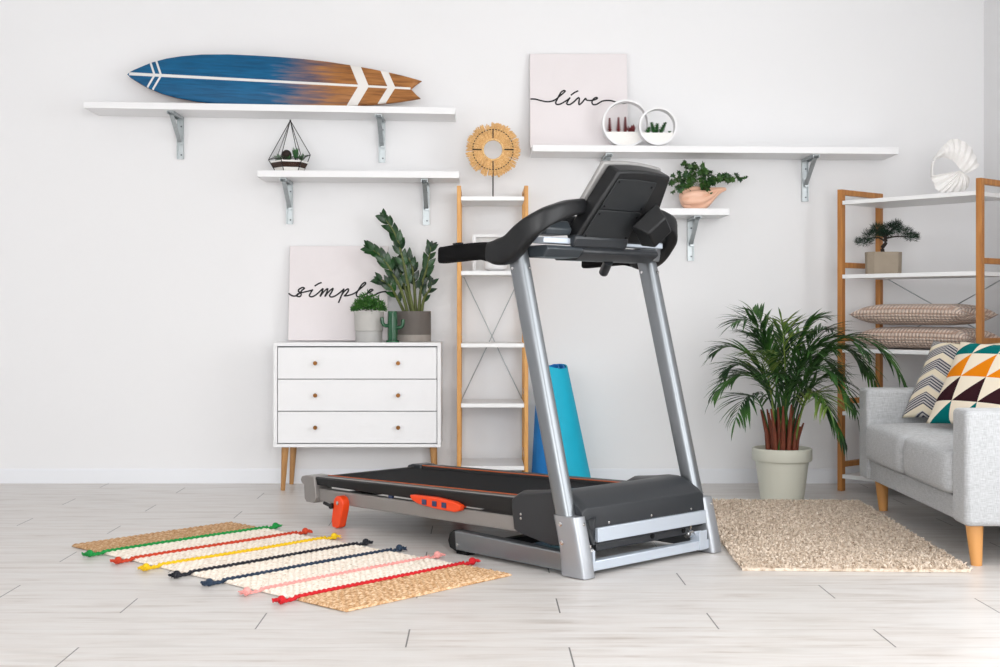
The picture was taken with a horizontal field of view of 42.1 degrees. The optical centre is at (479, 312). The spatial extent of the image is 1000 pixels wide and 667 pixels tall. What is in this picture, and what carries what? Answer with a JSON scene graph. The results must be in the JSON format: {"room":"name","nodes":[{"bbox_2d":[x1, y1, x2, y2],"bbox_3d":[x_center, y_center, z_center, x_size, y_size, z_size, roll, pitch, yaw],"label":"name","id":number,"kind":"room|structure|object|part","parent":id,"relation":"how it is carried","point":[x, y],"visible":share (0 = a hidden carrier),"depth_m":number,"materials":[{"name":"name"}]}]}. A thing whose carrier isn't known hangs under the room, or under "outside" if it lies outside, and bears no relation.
{"room":"living room","nodes":[
{"label":"living room","id":0,"kind":"room"},
{"bbox_2d":[0,0,983,468],"bbox_3d":[-0.467,-0.500,6.940,6.467,2.800,0.120,0,0,0],"label":"wall","id":1,"kind":"structure","parent":0,"point":[144,289],"depth_m":6.88,"materials":[{"name":"white paint"}]},
{"bbox_2d":[84,101,455,162],"bbox_3d":[-1.071,-0.936,6.745,1.889,0.281,0.270,0,0,0],"label":"wall shelf","id":2,"kind":"object","parent":1,"relation":"attached to","point":[178,111],"visible":1,"depth_m":6.65,"materials":[{"name":"white paint"}]},
{"bbox_2d":[127,54,421,105],"bbox_3d":[-1.070,-1.205,6.763,1.534,0.292,0.085,0,0,1],"label":"surfboard","id":3,"kind":"object","parent":2,"relation":"on","point":[206,78],"visible":0.88,"depth_m":6.75,"materials":[{"name":"paint"}]},
{"bbox_2d":[257,170,459,224],"bbox_3d":[-0.621,-0.596,6.745,1.027,0.262,0.270,0,0,0],"label":"wall shelf","id":4,"kind":"object","parent":1,"relation":"attached to","point":[287,177],"visible":1,"depth_m":6.64,"materials":[{"name":"white paint"}]},
{"bbox_2d":[268,120,310,169],"bbox_3d":[-0.987,-0.865,6.735,0.214,0.275,0.212,0,0,0],"label":"terrarium","id":5,"kind":"object","parent":4,"relation":"on","point":[276,162],"visible":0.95,"depth_m":6.69,"materials":[{"name":"black metal"}]},
{"bbox_2d":[0,469,874,482],"bbox_3d":[-0.467,0.862,6.873,6.267,0.076,0.014,0,0,0],"label":"baseboard","id":6,"kind":"structure","parent":1,"relation":"attached to","point":[6,475],"depth_m":6.87,"materials":[{"name":"paint"}]},
{"bbox_2d":[660,208,729,260],"bbox_3d":[0.965,-0.405,6.745,0.609,0.258,0.270,0,0,0],"label":"wall shelf","id":7,"kind":"object","parent":1,"relation":"attached to","point":[692,215],"visible":0.51,"depth_m":6.65,"materials":[{"name":"white paint"}]},
{"bbox_2d":[668,160,747,207],"bbox_3d":[1.167,-0.665,6.727,0.452,0.263,0.172,0,0,0],"label":"potted plant","id":8,"kind":"object","parent":7,"relation":"on","point":[703,195],"visible":0.97,"depth_m":6.71,"materials":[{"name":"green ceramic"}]},
{"bbox_2d":[530,145,898,201],"bbox_3d":[1.198,-0.723,6.745,1.863,0.267,0.270,0,0,0],"label":"wall shelf","id":9,"kind":"object","parent":1,"relation":"attached to","point":[806,155],"visible":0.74,"depth_m":6.62,"materials":[{"name":"white paint"}]},
{"bbox_2d":[530,54,627,148],"bbox_3d":[0.520,-1.113,6.831,0.516,0.508,0.080,0,0,0],"label":"print","id":10,"kind":"object","parent":9,"relation":"on","point":[571,94],"visible":0.98,"depth_m":6.82,"materials":[{"name":"white"}]},
{"bbox_2d":[601,99,649,144],"bbox_3d":[0.752,-0.977,6.720,0.244,0.244,0.070,0,0,0],"label":"round planter","id":11,"kind":"object","parent":9,"relation":"on","point":[631,137],"visible":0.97,"depth_m":6.69,"materials":[{"name":"white ceramic"}]},
{"bbox_2d":[637,107,676,145],"bbox_3d":[0.907,-0.952,6.650,0.194,0.194,0.070,0,0,0],"label":"round planter","id":12,"kind":"object","parent":9,"relation":"on","point":[654,138],"visible":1,"depth_m":6.62,"materials":[{"name":"white ceramic"}]},
{"bbox_2d":[0,483,999,666],"bbox_3d":[-0.467,0.950,2.640,6.467,0.100,8.680,0,0,0],"label":"floor","id":13,"kind":"structure","parent":0,"point":[60,606],"depth_m":4.03,"materials":[{"name":"laminate"}]},
{"bbox_2d":[72,521,511,611],"bbox_3d":[-0.736,0.886,4.722,1.605,0.027,0.908,0,0,43],"label":"striped rug","id":14,"kind":"object","parent":13,"relation":"on","point":[320,571],"visible":1,"depth_m":4.61,"materials":[{"name":"fabric"}]},
{"bbox_3d":[-1.146,0.889,5.107,0.021,0.019,0.861,0,0,43],"label":"cord","id":15,"kind":"part","parent":14,"relation":"part of","materials":[{"name":"green fabric"}]},
{"bbox_3d":[-1.004,0.889,4.974,0.021,0.019,0.861,0,0,43],"label":"cord","id":16,"kind":"part","parent":14,"relation":"part of","materials":[{"name":"red fabric"}]},
{"bbox_3d":[-0.873,0.889,4.851,0.021,0.019,0.861,0,0,43],"label":"cord","id":17,"kind":"part","parent":14,"relation":"part of","materials":[{"name":"yellow fabric"}]},
{"bbox_3d":[-0.736,0.889,4.722,0.021,0.019,0.861,0,0,43],"label":"cord","id":18,"kind":"part","parent":14,"relation":"part of","materials":[{"name":"fabric"}]},
{"bbox_3d":[-0.598,0.889,4.593,0.021,0.019,0.861,0,0,43],"label":"cord","id":19,"kind":"part","parent":14,"relation":"part of","materials":[{"name":"blue fabric"}]},
{"bbox_3d":[-0.450,0.889,4.454,0.019,0.017,0.860,0,0,43],"label":"cord","id":20,"kind":"part","parent":14,"relation":"part of","materials":[{"name":"pink fabric"}]},
{"bbox_3d":[-0.321,0.889,4.333,0.021,0.019,0.861,0,0,43],"label":"cord","id":21,"kind":"part","parent":14,"relation":"part of","materials":[{"name":"red fabric"}]},
{"bbox_2d":[273,341,442,490],"bbox_3d":[-0.619,0.525,6.700,0.843,0.752,0.347,0,0,0],"label":"dresser","id":22,"kind":"object","parent":13,"relation":"on","point":[326,393],"visible":0.97,"depth_m":6.55,"materials":[{"name":"white paint"}]},
{"bbox_3d":[-0.988,0.788,6.595,0.038,0.226,0.038,0,0,45],"label":"leg","id":23,"kind":"part","parent":22,"relation":"part of","materials":[{"name":"brown wood"}]},
{"bbox_3d":[-0.980,0.788,6.839,0.038,0.226,0.038,0,0,45],"label":"leg","id":24,"kind":"part","parent":22,"relation":"part of","materials":[{"name":"brown wood"}]},
{"bbox_2d":[288,246,388,340],"bbox_3d":[-0.745,-0.103,6.831,0.524,0.500,0.080,0,0,0],"label":"print","id":25,"kind":"object","parent":22,"relation":"on","point":[325,282],"visible":0.91,"depth_m":6.82,"materials":[{"name":"white"}]},
{"bbox_3d":[-0.619,0.253,6.566,0.801,0.158,0.025,0,0,0],"label":"drawer","id":26,"kind":"part","parent":22,"relation":"part of","materials":[{"name":"white paint"}]},
{"bbox_3d":[-0.619,0.414,6.566,0.801,0.158,0.025,0,0,0],"label":"drawer","id":27,"kind":"part","parent":22,"relation":"part of","materials":[{"name":"white paint"}]},
{"bbox_3d":[-0.619,0.577,6.566,0.801,0.158,0.025,0,0,0],"label":"drawer","id":28,"kind":"part","parent":22,"relation":"part of","materials":[{"name":"white paint"}]},
{"bbox_2d":[350,289,387,341],"bbox_3d":[-0.569,0.012,6.666,0.203,0.273,0.180,0,0,0],"label":"potted shrub","id":29,"kind":"object","parent":22,"relation":"on","point":[368,327],"visible":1,"depth_m":6.61,"materials":[{"name":"white ceramic"}]},
{"bbox_2d":[354,312,383,330],"bbox_3d":[-0.569,0.042,6.665,0.153,0.100,0.153,0,0,0],"label":"pot","id":30,"kind":"object","parent":29,"relation":"on","point":[363,321],"depth_m":6.60,"materials":[{"name":"ceramic"}]},
{"bbox_2d":[380,311,404,341],"bbox_3d":[-0.443,0.070,6.578,0.114,0.158,0.068,0,0,27],"label":"ornament","id":31,"kind":"object","parent":22,"relation":"on","point":[392,326],"visible":1,"depth_m":6.56,"materials":[{"name":"green ceramic"}]},
{"bbox_3d":[-0.483,0.048,6.578,0.045,0.052,0.019,0,0,0],"label":"arm","id":32,"kind":"part","parent":31,"relation":"part of"},
{"bbox_3d":[-0.403,0.058,6.578,0.045,0.052,0.019,0,0,0],"label":"arm","id":33,"kind":"part","parent":31,"relation":"part of"},
{"bbox_2d":[360,208,438,341],"bbox_3d":[-0.415,-0.198,6.760,0.408,0.693,0.176,0,0,0],"label":"plant","id":34,"kind":"object","parent":22,"relation":"on","point":[417,327],"visible":0.98,"depth_m":6.73,"materials":[{"name":"green plant"}]},
{"bbox_3d":[-0.343,0.051,6.760,0.176,0.122,0.176,0,0,0],"label":"pot","id":35,"kind":"part","parent":34,"relation":"part of","materials":[{"name":"ceramic"}]},
{"bbox_3d":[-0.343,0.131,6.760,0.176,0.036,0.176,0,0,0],"label":"pot","id":36,"kind":"part","parent":34,"relation":"part of","materials":[{"name":"ceramic"}]},
{"bbox_3d":[-0.235,0.788,6.595,0.042,0.226,0.038,0,0,0],"label":"leg","id":37,"kind":"part","parent":22,"relation":"part of","materials":[{"name":"brown wood"}]},
{"bbox_2d":[457,186,527,471],"bbox_3d":[0.063,0.132,6.670,0.356,1.536,0.360,0,0,0],"label":"shelf unit","id":38,"kind":"object","parent":13,"relation":"on","point":[485,463],"visible":0.78,"depth_m":6.49,"materials":[{"name":"brown wood"}]},
{"bbox_3d":[-0.105,0.132,6.670,0.020,1.536,0.360,0,0,0],"label":"frame","id":39,"kind":"part","parent":38,"relation":"part of","materials":[{"name":"brown wood"}]},
{"bbox_2d":[473,234,510,270],"bbox_3d":[0.084,-0.306,6.680,0.244,0.192,0.060,0,0,0],"label":"frame","id":40,"kind":"object","parent":38,"relation":"on","point":[478,265],"visible":0.31,"depth_m":6.69,"materials":[{"name":"white paint"}]},
{"bbox_2d":[465,122,520,195],"bbox_3d":[0.068,-0.781,6.660,0.284,0.394,0.060,0,0,0],"label":"ornament","id":41,"kind":"object","parent":38,"relation":"on","point":[500,133],"visible":1,"depth_m":6.65,"materials":[{"name":"beige wicker"}]},
{"bbox_3d":[0.067,-0.683,6.662,0.006,0.186,0.006,0,0,23],"label":"stand rod","id":42,"kind":"part","parent":41,"relation":"part of","materials":[{"name":"black metal"}]},
{"bbox_2d":[483,241,506,270],"bbox_3d":[0.079,-0.286,6.555,0.124,0.150,0.124,0,0,0],"label":"vase","id":43,"kind":"object","parent":38,"relation":"on","point":[488,266],"visible":0.28,"depth_m":6.51,"materials":[{"name":"white ceramic"}]},
{"bbox_3d":[0.231,0.132,6.670,0.020,1.536,0.360,0,0,0],"label":"frame","id":44,"kind":"part","parent":38,"relation":"part of","materials":[{"name":"brown wood"}]},
{"bbox_2d":[301,161,721,579],"bbox_3d":[0.052,0.172,5.253,0.856,1.456,1.702,0,0,-43],"label":"treadmill","id":45,"kind":"object","parent":13,"relation":"on","point":[618,209],"visible":1,"depth_m":4.75,"materials":[{"name":"black plastic"}]},
{"bbox_3d":[-0.252,0.700,5.143,0.073,0.074,1.290,0,0,-43],"label":"rail","id":46,"kind":"part","parent":45,"relation":"part of","materials":[{"name":"black plastic"}]},
{"bbox_3d":[-0.166,0.729,4.988,0.026,0.045,0.294,0,0,-43],"label":"adjuster handle","id":47,"kind":"part","parent":45,"relation":"part of","materials":[{"name":"orange plastic"}]},
{"bbox_3d":[0.110,0.850,4.680,0.050,0.072,0.580,0,0,-43],"label":"rail","id":48,"kind":"part","parent":45,"relation":"part of","materials":[{"name":"silver metal"}]},
{"bbox_3d":[0.184,0.700,5.550,0.073,0.074,1.290,0,0,-43],"label":"rail","id":49,"kind":"part","parent":45,"relation":"part of","materials":[{"name":"black plastic"}]},
{"bbox_3d":[0.208,-0.292,4.668,0.285,0.243,0.259,0,0,-43],"label":"handrail","id":50,"kind":"part","parent":45,"relation":"part of","materials":[{"name":"black plastic"}]},
{"bbox_2d":[527,245,582,258],"bbox_3d":[0.251,-0.220,4.699,0.185,0.043,0.162,0,0,-43],"label":"tray","id":51,"kind":"object","parent":45,"relation":"on","point":[534,251],"depth_m":4.64,"materials":[{"name":"grey plastic"}]},
{"bbox_2d":[539,221,570,235],"bbox_3d":[0.248,-0.305,4.670,0.130,0.051,0.104,0,0,-43],"label":"tray","id":52,"kind":"object","parent":45,"relation":"on","point":[562,228],"depth_m":4.65,"materials":[{"name":"grey plastic"}]},
{"bbox_2d":[587,517,595,544],"bbox_3d":[0.377,0.749,4.465,0.042,0.092,0.042,0,0,-43],"label":"hood","id":53,"kind":"object","parent":45,"relation":"attached to","point":[591,521],"depth_m":4.45,"materials":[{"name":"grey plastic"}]},
{"bbox_3d":[0.374,0.846,4.448,0.012,0.072,0.044,0,0,-43],"label":"hinge plate","id":54,"kind":"part","parent":45,"relation":"part of","materials":[{"name":"silver metal"}]},
{"bbox_2d":[555,248,657,262],"bbox_3d":[0.473,-0.217,4.913,0.432,0.048,0.169,0,0,-43],"label":"tray","id":55,"kind":"object","parent":45,"relation":"on","point":[605,255],"depth_m":4.85,"materials":[{"name":"grey plastic"}]},
{"bbox_2d":[512,474,703,545],"bbox_3d":[0.481,0.717,4.792,0.732,0.195,0.716,0,0,0],"label":"hood","id":56,"kind":"object","parent":45,"relation":"attached to","point":[638,509],"depth_m":4.63,"materials":[{"name":"black plastic"}]},
{"bbox_3d":[0.482,-0.320,4.756,0.268,0.105,0.059,0,0,-43],"label":"plate","id":57,"kind":"part","parent":45,"relation":"part of","materials":[{"name":"black plastic"}]},
{"bbox_3d":[0.541,-0.429,4.730,0.249,0.110,0.062,0,0,-43],"label":"plate","id":58,"kind":"part","parent":45,"relation":"part of","materials":[{"name":"black plastic"}]},
{"bbox_3d":[0.622,0.764,4.676,0.605,0.048,0.016,0,0,-43],"label":"panel","id":59,"kind":"part","parent":45,"relation":"part of","materials":[{"name":"silver metal"}]},
{"bbox_3d":[0.626,-0.292,5.057,0.285,0.243,0.259,0,0,-43],"label":"handrail","id":60,"kind":"part","parent":45,"relation":"part of","materials":[{"name":"black plastic"}]},
{"bbox_3d":[0.620,0.850,5.156,0.050,0.072,0.580,0,0,-43],"label":"rail","id":61,"kind":"part","parent":45,"relation":"part of","materials":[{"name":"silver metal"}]},
{"bbox_3d":[0.818,0.846,4.862,0.045,0.072,0.044,0,0,-43],"label":"hinge plate","id":62,"kind":"part","parent":45,"relation":"part of","materials":[{"name":"silver metal"}]},
{"bbox_2d":[532,364,590,477],"bbox_3d":[0.417,0.580,6.600,0.319,0.640,0.347,0,0,0],"label":"yoga mat","id":63,"kind":"object","parent":13,"relation":"on","point":[575,454],"visible":0.43,"depth_m":6.51,"materials":[{"name":"blue plastic"}]},
{"bbox_2d":[700,301,907,500],"bbox_3d":[1.558,0.422,6.206,0.988,0.956,0.728,0,0,0],"label":"potted palm","id":64,"kind":"object","parent":13,"relation":"on","point":[782,464],"visible":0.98,"depth_m":6.17,"materials":[{"name":"plant"}]},
{"bbox_2d":[752,445,811,500],"bbox_3d":[1.454,0.774,6.257,0.284,0.252,0.284,0,0,0],"label":"pot","id":65,"kind":"object","parent":64,"relation":"attached to","point":[782,470],"depth_m":6.16,"materials":[{"name":"white ceramic"}]},
{"bbox_2d":[712,498,972,571],"bbox_3d":[1.349,0.887,5.334,0.823,0.023,1.670,0,0,3],"label":"shag rug","id":66,"kind":"object","parent":13,"relation":"on","point":[759,535],"visible":0.98,"depth_m":5.05,"materials":[{"name":"beige carpet"}]},
{"bbox_2d":[837,178,999,490],"bbox_3d":[2.204,0.138,6.416,0.375,1.525,0.773,0,0,-41],"label":"corner shelf unit","id":67,"kind":"object","parent":13,"relation":"on","point":[979,196],"visible":0.61,"depth_m":6.51,"materials":[{"name":"brown wood"}]},
{"bbox_3d":[1.961,0.138,6.698,0.375,1.525,0.028,0,0,-41],"label":"frame","id":68,"kind":"part","parent":67,"relation":"part of","materials":[{"name":"brown wood"}]},
{"bbox_2d":[855,218,920,273],"bbox_3d":[2.051,-0.340,6.551,0.345,0.290,0.127,0,0,0],"label":"bonsai","id":69,"kind":"object","parent":67,"relation":"on","point":[882,262],"visible":1,"depth_m":6.52,"materials":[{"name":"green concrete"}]},
{"bbox_2d":[853,327,999,348],"bbox_3d":[2.196,0.121,6.406,0.350,0.106,0.610,0,0,-41],"label":"cushion","id":70,"kind":"object","parent":67,"relation":"on","point":[892,337],"visible":0.77,"depth_m":6.28,"materials":[{"name":"beige fabric"}]},
{"bbox_2d":[849,304,998,324],"bbox_3d":[2.182,0.007,6.414,0.350,0.104,0.610,0,0,-41],"label":"cushion","id":71,"kind":"object","parent":70,"relation":"on","point":[887,314],"visible":0.98,"depth_m":6.27,"materials":[{"name":"beige fabric"}]},
{"bbox_2d":[930,139,978,192],"bbox_3d":[2.263,-0.703,6.187,0.233,0.258,0.046,0,0,0],"label":"shell sculpture","id":72,"kind":"object","parent":67,"relation":"on","point":[958,151],"visible":1,"depth_m":6.18,"materials":[{"name":"white ceramic"}]},
{"bbox_3d":[2.447,0.138,6.134,0.375,1.525,0.028,0,0,-41],"label":"frame","id":73,"kind":"part","parent":67,"relation":"part of","materials":[{"name":"brown wood"}]},
{"bbox_2d":[859,387,999,565],"bbox_3d":[2.166,0.510,5.272,0.922,0.781,1.430,0,0,2],"label":"sofa","id":74,"kind":"object","parent":13,"relation":"on","point":[953,470],"visible":0.99,"depth_m":4.92,"materials":[{"name":"grey fabric"}]},
{"bbox_3d":[1.829,0.825,5.922,0.062,0.152,0.062,0,0,2],"label":"leg","id":75,"kind":"part","parent":74,"relation":"part of","materials":[{"name":"brown wood"}]},
{"bbox_3d":[2.194,0.547,5.914,0.900,0.410,0.145,0,0,2],"label":"arm","id":76,"kind":"part","parent":74,"relation":"part of","materials":[{"name":"grey fabric"}]},
{"bbox_2d":[865,423,952,473],"bbox_3d":[2.034,0.570,5.561,0.642,0.186,0.566,0,0,2],"label":"seat cushion","id":77,"kind":"object","parent":74,"relation":"on","point":[884,442],"depth_m":5.51,"materials":[{"name":"grey fabric"}]},
{"bbox_2d":[903,435,952,492],"bbox_3d":[2.018,0.570,4.992,0.642,0.186,0.566,0,0,2],"label":"seat cushion","id":78,"kind":"object","parent":74,"relation":"on","point":[927,459],"depth_m":4.96,"materials":[{"name":"grey fabric"}]},
{"bbox_2d":[902,341,999,417],"bbox_3d":[2.058,0.296,5.659,0.197,0.343,0.420,0,0,-25],"label":"throw pillow","id":79,"kind":"object","parent":74,"relation":"on","point":[941,355],"visible":0.36,"depth_m":5.71,"materials":[{"name":"fabric"}]},
{"bbox_2d":[926,341,999,423],"bbox_3d":[2.073,0.293,5.314,0.214,0.345,0.470,0,0,-26],"label":"throw pillow","id":80,"kind":"object","parent":74,"relation":"on","point":[972,380],"visible":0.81,"depth_m":5.34,"materials":[{"name":"fabric"}]},
{"bbox_3d":[1.764,0.825,4.638,0.062,0.152,0.062,0,0,2],"label":"leg","id":81,"kind":"part","parent":74,"relation":"part of","materials":[{"name":"brown wood"}]},
{"bbox_3d":[2.159,0.547,4.630,0.900,0.410,0.145,0,0,2],"label":"arm","id":82,"kind":"part","parent":74,"relation":"part of","materials":[{"name":"grey fabric"}]},
{"bbox_2d":[865,252,901,273],"bbox_3d":[2.031,-0.251,6.548,0.174,0.112,0.100,0,0,0],"label":"pot","id":83,"kind":"object","parent":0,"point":[875,262],"depth_m":6.50,"materials":[{"name":"beige ceramic"}]},
{"bbox_2d":[984,0,999,336],"bbox_3d":[2.727,-0.500,2.640,0.120,2.800,8.480,0,0,0],"label":"wall","id":84,"kind":"structure","parent":0,"point":[991,7],"depth_m":6.76,"materials":[{"name":"white paint"}]}
]}

